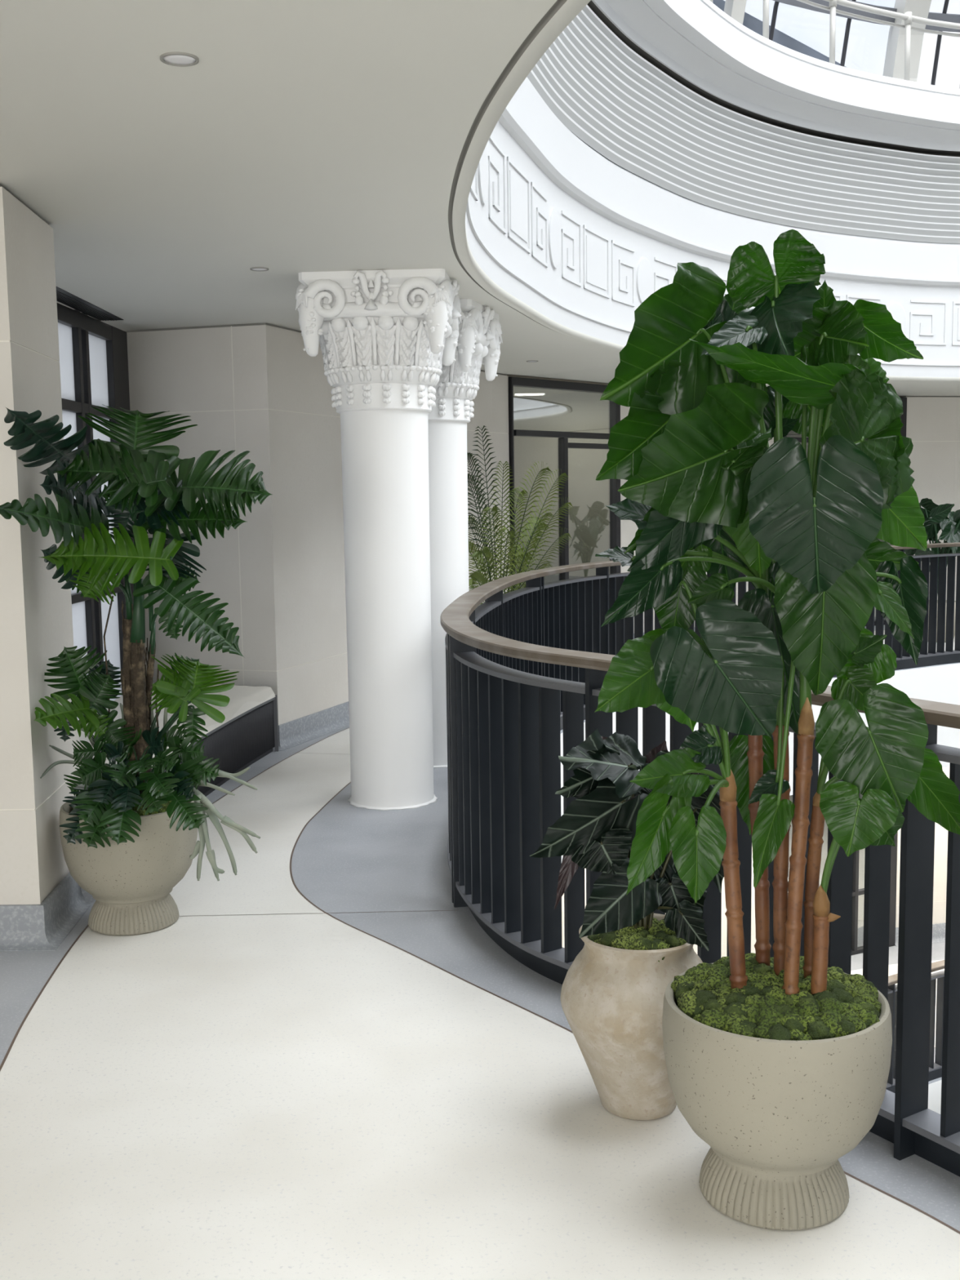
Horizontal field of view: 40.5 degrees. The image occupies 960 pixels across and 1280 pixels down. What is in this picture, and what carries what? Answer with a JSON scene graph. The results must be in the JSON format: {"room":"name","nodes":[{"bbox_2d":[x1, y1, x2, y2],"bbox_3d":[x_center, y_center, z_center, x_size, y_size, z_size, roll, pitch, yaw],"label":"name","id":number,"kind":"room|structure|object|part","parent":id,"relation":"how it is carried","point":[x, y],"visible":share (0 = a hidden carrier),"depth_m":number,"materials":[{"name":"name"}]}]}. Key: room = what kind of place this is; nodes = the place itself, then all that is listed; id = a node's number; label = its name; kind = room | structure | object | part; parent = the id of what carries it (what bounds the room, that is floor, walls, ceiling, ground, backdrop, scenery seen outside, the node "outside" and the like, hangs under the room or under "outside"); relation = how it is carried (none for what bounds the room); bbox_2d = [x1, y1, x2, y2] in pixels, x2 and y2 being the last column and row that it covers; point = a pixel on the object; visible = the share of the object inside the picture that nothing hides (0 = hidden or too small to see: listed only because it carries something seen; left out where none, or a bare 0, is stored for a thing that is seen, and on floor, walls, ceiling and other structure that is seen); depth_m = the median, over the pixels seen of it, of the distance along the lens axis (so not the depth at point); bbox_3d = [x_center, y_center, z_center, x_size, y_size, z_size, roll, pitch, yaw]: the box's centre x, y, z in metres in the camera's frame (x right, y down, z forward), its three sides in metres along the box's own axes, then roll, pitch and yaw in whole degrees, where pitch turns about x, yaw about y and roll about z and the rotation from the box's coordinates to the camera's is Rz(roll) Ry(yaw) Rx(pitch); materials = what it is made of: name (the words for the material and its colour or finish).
{"room":"atrium balcony walkway","nodes":[
{"label":"atrium balcony walkway","id":0,"kind":"room"},
{"bbox_2d":[0,184,79,904],"bbox_3d":[-2.581,-0.251,4.928,1.945,2.680,0.700,-1,6,0],"label":"wall","id":1,"kind":"structure","parent":0,"point":[36,618],"depth_m":4.69,"materials":[{"name":"paint"}]},
{"bbox_2d":[0,872,96,951],"bbox_3d":[-2.478,1.002,5.096,2.116,0.150,0.886,-1,6,0],"label":"baseboard","id":2,"kind":"structure","parent":1,"relation":"attached to","point":[45,926],"depth_m":4.71,"materials":[{"name":"grey stone"}]},
{"bbox_2d":[124,322,511,724],"bbox_3d":[-1.091,-0.872,10.302,1.224,2.680,4.312,2,7,23],"label":"wall","id":3,"kind":"structure","parent":0,"point":[254,388],"depth_m":8.36,"materials":[{"name":"paint"}]},
{"bbox_2d":[57,302,133,719],"bbox_3d":[-2.327,-0.474,6.896,0.090,2.680,3.221,-1,6,1],"label":"window","id":4,"kind":"structure","parent":3,"relation":"in","point":[93,361],"depth_m":7.74,"materials":[{"name":"black metal"}]},
{"bbox_2d":[272,701,349,751],"bbox_3d":[-0.510,0.405,10.191,0.125,0.150,4.157,2,7,23],"label":"baseboard","id":5,"kind":"structure","parent":3,"relation":"attached to","point":[302,730],"depth_m":8.73,"materials":[{"name":"grey stone"}]},
{"bbox_2d":[513,386,609,588],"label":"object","id":6,"kind":"structure","parent":3,"relation":"in","point":[534,408],"depth_m":13.95,"materials":[{"name":"clear glass"}]},
{"bbox_2d":[0,617,959,1279],"bbox_3d":[5.815,0.978,6.256,18.800,0.301,23.000,-1,6,0],"label":"floor","id":7,"kind":"structure","parent":0,"point":[326,1067],"depth_m":3.42,"materials":[{"name":"stone"}]},
{"bbox_2d":[59,800,197,935],"bbox_3d":[-1.323,0.844,4.942,0.506,0.465,0.506,-5,8,-34],"label":"planter","id":8,"kind":"object","parent":7,"relation":"on","point":[131,884],"visible":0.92,"depth_m":4.77,"materials":[{"name":"concrete"}]},
{"bbox_2d":[72,790,171,816],"bbox_3d":[-1.318,0.634,4.912,0.418,0.085,0.447,-3,7,-17],"label":"moss","id":9,"kind":"object","parent":8,"relation":"in","point":[140,811],"visible":0.09,"depth_m":4.81,"materials":[{"name":"green plant"}]},
{"bbox_2d":[0,404,271,848],"bbox_3d":[-1.262,-0.068,4.725,0.998,1.582,0.588,-4,7,-25],"label":"leaf plant","id":10,"kind":"object","parent":8,"relation":"in","point":[134,468],"visible":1,"depth_m":4.73,"materials":[{"name":"green plant"}]},
{"bbox_3d":[-1.305,-0.169,4.843,0.031,0.187,0.042,-1,6,0],"label":"stem","id":11,"kind":"part","parent":10,"relation":"part of","materials":[{"name":"green plant"}]},
{"bbox_3d":[-1.275,-0.215,4.825,0.031,0.451,0.052,-1,6,0],"label":"stem","id":12,"kind":"part","parent":10,"relation":"part of","materials":[{"name":"green plant"}]},
{"bbox_3d":[-1.273,-0.108,4.826,0.059,0.239,0.054,-1,6,0],"label":"stem","id":13,"kind":"part","parent":10,"relation":"part of","materials":[{"name":"green plant"}]},
{"bbox_3d":[-1.232,-0.007,4.887,0.033,0.122,0.025,-1,6,0],"label":"stem","id":14,"kind":"part","parent":10,"relation":"part of","materials":[{"name":"green plant"}]},
{"bbox_2d":[40,699,260,880],"bbox_3d":[-1.192,0.535,4.814,0.855,0.638,0.279,0,6,10],"label":"fern","id":15,"kind":"object","parent":8,"relation":"in","point":[213,813],"visible":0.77,"depth_m":4.68,"materials":[{"name":"plant"}]},
{"bbox_2d":[77,683,278,796],"bbox_3d":[-1.757,0.611,7.219,0.989,0.435,2.720,-1,6,0],"label":"window bench","id":16,"kind":"object","parent":7,"relation":"on","point":[248,733],"visible":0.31,"depth_m":7.63,"materials":[{"name":"pale stone"},{"name":"dark steel"}]},
{"bbox_3d":[-1.441,0.661,7.067,0.101,0.360,2.412,0,6,5],"label":"metal trim","id":17,"kind":"part","parent":16,"relation":"part of","materials":[{"name":"grey metal"}]},
{"bbox_2d":[295,268,462,810],"bbox_3d":[-0.482,-0.486,6.762,0.816,2.680,0.816,0,6,4],"label":"column","id":18,"kind":"structure","parent":7,"relation":"on","point":[384,337],"depth_m":6.56,"materials":[{"name":"white paint"}]},
{"bbox_2d":[427,298,502,767],"bbox_3d":[-0.292,-0.602,7.781,0.816,2.680,0.816,1,7,14],"label":"column","id":19,"kind":"structure","parent":7,"relation":"on","point":[480,331],"depth_m":7.58,"materials":[{"name":"white paint"}]},
{"bbox_2d":[560,913,702,1120],"bbox_3d":[0.415,0.987,3.403,0.410,0.472,0.410,-1,6,0],"label":"planter","id":20,"kind":"object","parent":7,"relation":"on","point":[611,998],"visible":0.66,"depth_m":3.26,"materials":[{"name":"ceramic"}]},
{"bbox_2d":[529,728,724,951],"bbox_3d":[0.385,0.494,3.302,0.527,0.548,0.313,-1,6,0],"label":"plant","id":21,"kind":"object","parent":20,"relation":"in","point":[596,832],"visible":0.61,"depth_m":3.24,"materials":[{"name":"green plant"}]},
{"bbox_2d":[587,917,686,961],"bbox_3d":[0.406,0.771,3.377,0.270,0.081,0.273,-1,6,0],"label":"moss","id":22,"kind":"object","parent":20,"relation":"in","point":[659,936],"visible":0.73,"depth_m":3.30,"materials":[{"name":"green plant"}]},
{"bbox_2d":[440,542,959,1176],"bbox_3d":[4.910,0.274,6.376,10.141,1.101,12.415,-1,6,0],"label":"balcony railing","id":23,"kind":"object","parent":7,"relation":"on","point":[525,666],"visible":0.53,"depth_m":4.29,"materials":[{"name":"black metal"}]},
{"bbox_3d":[-0.068,0.505,5.097,0.100,1.068,0.018,-2,6,-8],"label":"post","id":24,"kind":"part","parent":23,"relation":"part of","materials":[{"name":"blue metal"}]},
{"bbox_3d":[-0.060,0.511,5.041,0.100,1.068,0.018,-2,6,-9],"label":"post","id":25,"kind":"part","parent":23,"relation":"part of","materials":[{"name":"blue metal"}]},
{"bbox_3d":[-0.066,0.376,6.250,0.100,1.068,0.018,0,6,5],"label":"post","id":26,"kind":"part","parent":23,"relation":"part of","materials":[{"name":"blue metal"}]},
{"bbox_3d":[0.086,0.246,7.402,0.100,1.068,0.018,0,6,10],"label":"post","id":27,"kind":"part","parent":23,"relation":"part of","materials":[{"name":"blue metal"}]},
{"bbox_3d":[0.354,0.123,8.468,0.100,1.068,0.018,1,7,20],"label":"post","id":28,"kind":"part","parent":23,"relation":"part of","materials":[{"name":"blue metal"}]},
{"bbox_3d":[0.374,0.117,8.522,0.100,1.068,0.018,2,7,20],"label":"post","id":29,"kind":"part","parent":23,"relation":"part of","materials":[{"name":"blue metal"}]},
{"bbox_3d":[0.373,0.614,4.067,0.100,1.068,0.018,-6,8,-39],"label":"post","id":30,"kind":"part","parent":23,"relation":"part of","materials":[{"name":"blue metal"}]},
{"bbox_3d":[0.899,-0.005,9.545,0.100,1.068,0.018,4,8,35],"label":"post","id":31,"kind":"part","parent":23,"relation":"part of","materials":[{"name":"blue metal"}]},
{"bbox_3d":[4.902,-0.257,6.316,10.141,0.033,12.415,-1,6,0],"label":"handrail","id":32,"kind":"part","parent":23,"relation":"part of","materials":[{"name":"beige wood"}]},
{"bbox_3d":[1.746,-0.104,10.322,0.018,1.068,0.100,-5,8,-36],"label":"post","id":33,"kind":"part","parent":23,"relation":"part of","materials":[{"name":"black metal"}]},
{"bbox_3d":[3.718,-0.273,11.578,0.018,1.068,0.100,-5,7,-31],"label":"post","id":34,"kind":"part","parent":23,"relation":"part of","materials":[{"name":"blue metal"}]},
{"bbox_3d":[1.035,0.712,3.095,0.100,1.068,0.018,-5,8,-33],"label":"post","id":35,"kind":"part","parent":23,"relation":"part of","materials":[{"name":"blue metal"}]},
{"bbox_2d":[662,963,892,1230],"bbox_3d":[0.670,1.036,2.964,0.506,0.465,0.506,-1,6,0],"label":"planter","id":36,"kind":"object","parent":7,"relation":"on","point":[777,1118],"visible":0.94,"depth_m":2.77,"materials":[{"name":"concrete"}]},
{"bbox_2d":[671,952,881,1040],"bbox_3d":[0.669,0.800,2.941,0.468,0.107,0.462,-4,7,-25],"label":"moss","id":37,"kind":"object","parent":36,"relation":"in","point":[849,1004],"visible":0.72,"depth_m":2.83,"materials":[{"name":"green plant"}]},
{"bbox_2d":[595,229,959,995],"bbox_3d":[0.659,-0.016,2.735,0.816,1.666,0.538,-1,6,0],"label":"plant","id":38,"kind":"object","parent":37,"relation":"on","point":[707,489],"visible":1,"depth_m":2.71,"materials":[{"name":"green plant"}]},
{"bbox_3d":[0.665,0.065,2.876,0.028,0.248,0.027,-1,6,0],"label":"stem","id":39,"kind":"part","parent":38,"relation":"part of","materials":[{"name":"green plant"}]},
{"bbox_3d":[0.707,0.074,2.834,0.028,0.262,0.061,-1,6,0],"label":"stem","id":40,"kind":"part","parent":38,"relation":"part of","materials":[{"name":"green plant"}]},
{"bbox_2d":[928,600,955,642],"bbox_3d":[4.816,-0.196,13.670,0.400,0.420,0.400,-1,6,0],"label":"planter","id":41,"kind":"object","parent":7,"relation":"on","point":[937,600],"visible":0.13,"depth_m":13.50,"materials":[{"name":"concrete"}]},
{"bbox_2d":[904,497,959,593],"bbox_3d":[4.773,-0.941,13.595,0.932,1.080,0.542,-1,6,0],"label":"leaf plant","id":42,"kind":"object","parent":41,"relation":"in","point":[935,516],"visible":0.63,"depth_m":13.52,"materials":[{"name":"green plant"}]},
{"bbox_3d":[0.158,0.247,10.392,0.440,0.400,0.440,-1,6,0],"label":"planter","id":43,"kind":"object","parent":7,"relation":"on","visible":0},
{"bbox_2d":[466,425,573,604],"bbox_3d":[0.257,-0.812,10.156,0.938,1.721,0.676,-1,6,0],"label":"areca palm","id":44,"kind":"object","parent":43,"relation":"in","point":[476,577],"visible":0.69,"depth_m":10.18,"materials":[{"name":"green plant"}]},
{"bbox_2d":[0,0,959,396],"bbox_3d":[5.772,-1.980,5.926,18.800,0.306,23.000,-1,6,0],"label":"ceiling","id":45,"kind":"structure","parent":0,"point":[303,135],"depth_m":3.99,"materials":[{"name":"white paint"}]},
{"bbox_2d":[56,286,123,320],"bbox_3d":[-2.217,-1.842,7.086,0.140,0.008,1.540,-1,6,0],"label":"trim","id":46,"kind":"structure","parent":45,"relation":"attached to","point":[63,296],"depth_m":7.25,"materials":[{"name":"black metal"}]},
{"bbox_2d":[160,51,199,66],"bbox_3d":[-0.741,-1.432,3.210,0.094,0.005,0.094,-1,6,0],"label":"recessed light","id":47,"kind":"object","parent":45,"relation":"in","point":[175,58],"visible":1,"depth_m":3.20,"materials":[{"name":"grey"}]},
{"bbox_2d":[249,266,268,271],"bbox_3d":[-1.046,-1.758,6.171,0.088,0.005,0.088,-1,6,0],"label":"recessed light","id":48,"kind":"object","parent":45,"relation":"in","point":[254,268],"visible":1,"depth_m":6.16,"materials":[{"name":"grey"}]},
{"bbox_2d":[527,4,959,243],"bbox_3d":[5.242,-3.616,6.161,10.703,0.810,14.118,-1,6,0],"label":"trim","id":49,"kind":"structure","parent":45,"relation":"attached to","point":[626,108],"depth_m":11.26,"materials":[{"name":"grey paint"}]},
{"bbox_2d":[565,0,959,244],"bbox_3d":[5.245,-3.368,6.189,15.659,2.410,19.074,-1,6,0],"label":"trim","id":50,"kind":"structure","parent":45,"relation":"attached to","point":[695,43],"depth_m":11.28,"materials":[{"name":"white paint"}]},
{"bbox_2d":[709,0,959,80],"bbox_3d":[5.224,-4.898,6.018,10.410,0.680,13.826,-1,6,0],"label":"guard rail","id":51,"kind":"object","parent":50,"relation":"on","point":[907,17],"visible":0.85,"depth_m":12.13,"materials":[{"name":"white metal"}]},
{"bbox_3d":[2.468,-5.440,11.233,0.072,0.680,0.068,-1,6,0],"label":"post","id":52,"kind":"part","parent":51,"relation":"part of","materials":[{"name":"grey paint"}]},
{"bbox_3d":[3.210,-5.520,11.855,0.072,0.680,0.068,-1,6,0],"label":"post","id":53,"kind":"part","parent":51,"relation":"part of","materials":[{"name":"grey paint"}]},
{"bbox_3d":[4.051,-5.586,12.339,0.072,0.680,0.068,-1,6,0],"label":"post","id":54,"kind":"part","parent":51,"relation":"part of","materials":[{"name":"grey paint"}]},
{"bbox_2d":[724,0,959,88],"bbox_3d":[5.202,-6.427,5.851,12.178,3.887,15.586,-1,6,0],"label":"frame","id":55,"kind":"object","parent":50,"relation":"on","point":[894,65],"visible":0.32,"depth_m":13.01,"materials":[{"name":"grey paint"}]},
{"bbox_2d":[561,847,755,957],"bbox_3d":[-0.249,2.875,10.880,1.812,3.020,11.080,3,7,32],"label":"wall","id":56,"kind":"structure","parent":0,"point":[724,921],"depth_m":14.68,"materials":[{"name":"paint"}]},
{"bbox_2d":[787,794,865,946],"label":"window","id":57,"kind":"structure","parent":56,"relation":"in","point":[824,846],"depth_m":16.93,"materials":[{"name":"beige paint"}]},
{"bbox_2d":[790,792,897,955],"bbox_3d":[4.224,2.304,15.422,1.865,3.020,0.090,-4,7,-27],"label":"window","id":58,"kind":"structure","parent":56,"relation":"in","point":[856,891],"depth_m":15.71,"materials":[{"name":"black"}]},
{"bbox_2d":[620,404,773,633],"bbox_3d":[2.305,-1.333,13.991,2.404,2.680,0.248,-5,8,-35],"label":"wall","id":59,"kind":"structure","parent":0,"point":[628,528],"depth_m":13.31,"materials":[{"name":"paint"}]},
{"bbox_2d":[508,376,620,591],"bbox_3d":[0.834,-1.146,12.597,0.090,2.660,1.678,5,9,42],"label":"door frame","id":60,"kind":"structure","parent":59,"relation":"in","point":[563,445],"depth_m":12.52,"materials":[{"name":"black metal"}]},
{"bbox_2d":[783,397,906,626],"bbox_3d":[4.169,-1.462,15.002,1.865,2.660,0.090,-4,7,-27],"label":"door","id":61,"kind":"structure","parent":59,"relation":"in","point":[904,417],"depth_m":15.24,"materials":[{"name":"black"}]},
{"bbox_2d":[850,920,945,1084],"bbox_3d":[5.870,4.774,6.680,18.800,0.001,23.000,-1,6,0],"label":"floor","id":62,"kind":"structure","parent":0,"point":[938,950],"depth_m":15.52,"materials":[{"name":"stone"}]},
{"bbox_2d":[885,960,944,1093],"bbox_3d":[4.967,4.219,6.816,10.141,1.101,12.415,-1,6,0],"label":"balcony railing","id":63,"kind":"object","parent":62,"relation":"on","point":[935,1068],"visible":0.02,"depth_m":12.30,"materials":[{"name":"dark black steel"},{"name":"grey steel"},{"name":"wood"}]},
{"bbox_3d":[3.775,3.672,12.018,0.018,1.068,0.100,-5,7,-31],"label":"post","id":64,"kind":"part","parent":63,"relation":"part of","materials":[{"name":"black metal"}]},
{"bbox_3d":[4.974,4.723,6.872,10.021,0.086,12.295,-1,6,0],"label":"kerb plate","id":65,"kind":"part","parent":63,"relation":"part of","materials":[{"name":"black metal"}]},
{"bbox_3d":[4.959,3.688,6.757,10.141,0.033,12.415,-1,6,0],"label":"handrail","id":66,"kind":"part","parent":63,"relation":"part of","materials":[{"name":"brown wood"}]},
{"bbox_2d":[895,766,949,927],"bbox_3d":[8.981,3.392,5.048,11.342,3.020,21.952,0,6,9],"label":"wall","id":67,"kind":"structure","parent":0,"point":[940,853],"depth_m":16.02,"materials":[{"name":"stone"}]},
{"bbox_2d":[894,922,945,946],"bbox_3d":[8.913,4.785,5.201,11.101,0.220,21.572,0,6,9],"label":"baseboard","id":68,"kind":"structure","parent":67,"relation":"attached to","point":[938,929],"depth_m":16.09,"materials":[{"name":"grey stone"}]},
{"bbox_2d":[928,1080,941,1114],"bbox_3d":[4.982,5.238,6.929,15.841,0.950,18.115,-1,6,0],"label":"trim","id":69,"kind":"structure","parent":67,"relation":"attached to","point":[935,1088],"depth_m":12.31,"materials":[{"name":"white paint"}]},
{"bbox_2d":[899,395,959,600],"bbox_3d":[8.926,-0.384,4.626,11.342,2.680,21.952,0,6,9],"label":"wall","id":70,"kind":"structure","parent":0,"point":[933,422],"depth_m":15.41,"materials":[{"name":"paint"}]},
{"bbox_2d":[465,76,959,377],"bbox_3d":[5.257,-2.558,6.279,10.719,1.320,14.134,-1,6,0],"label":"trim","id":71,"kind":"structure","parent":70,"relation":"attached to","point":[618,204],"depth_m":9.89,"materials":[{"name":"white paint"}]},
{"bbox_2d":[560,663,959,861],"bbox_3d":[4.925,1.293,6.489,9.841,0.950,12.115,-1,6,0],"label":"trim","id":72,"kind":"structure","parent":70,"relation":"attached to","point":[940,683],"depth_m":11.69,"materials":[{"name":"white paint"}]},
{"bbox_2d":[786,430,892,619],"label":"door","id":73,"kind":"structure","parent":70,"relation":"in","point":[791,434],"depth_m":17.38,"materials":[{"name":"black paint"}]},
{"label":"outside","id":74,"kind":"structure","parent":0,"visible":0},
{"bbox_2d":[712,0,847,67],"bbox_3d":[4.669,-9.748,23.572,3.902,4.204,5.000,-1,6,0],"label":"slate roof","id":75,"kind":"structure","parent":74,"point":[752,23],"depth_m":21.06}
]}

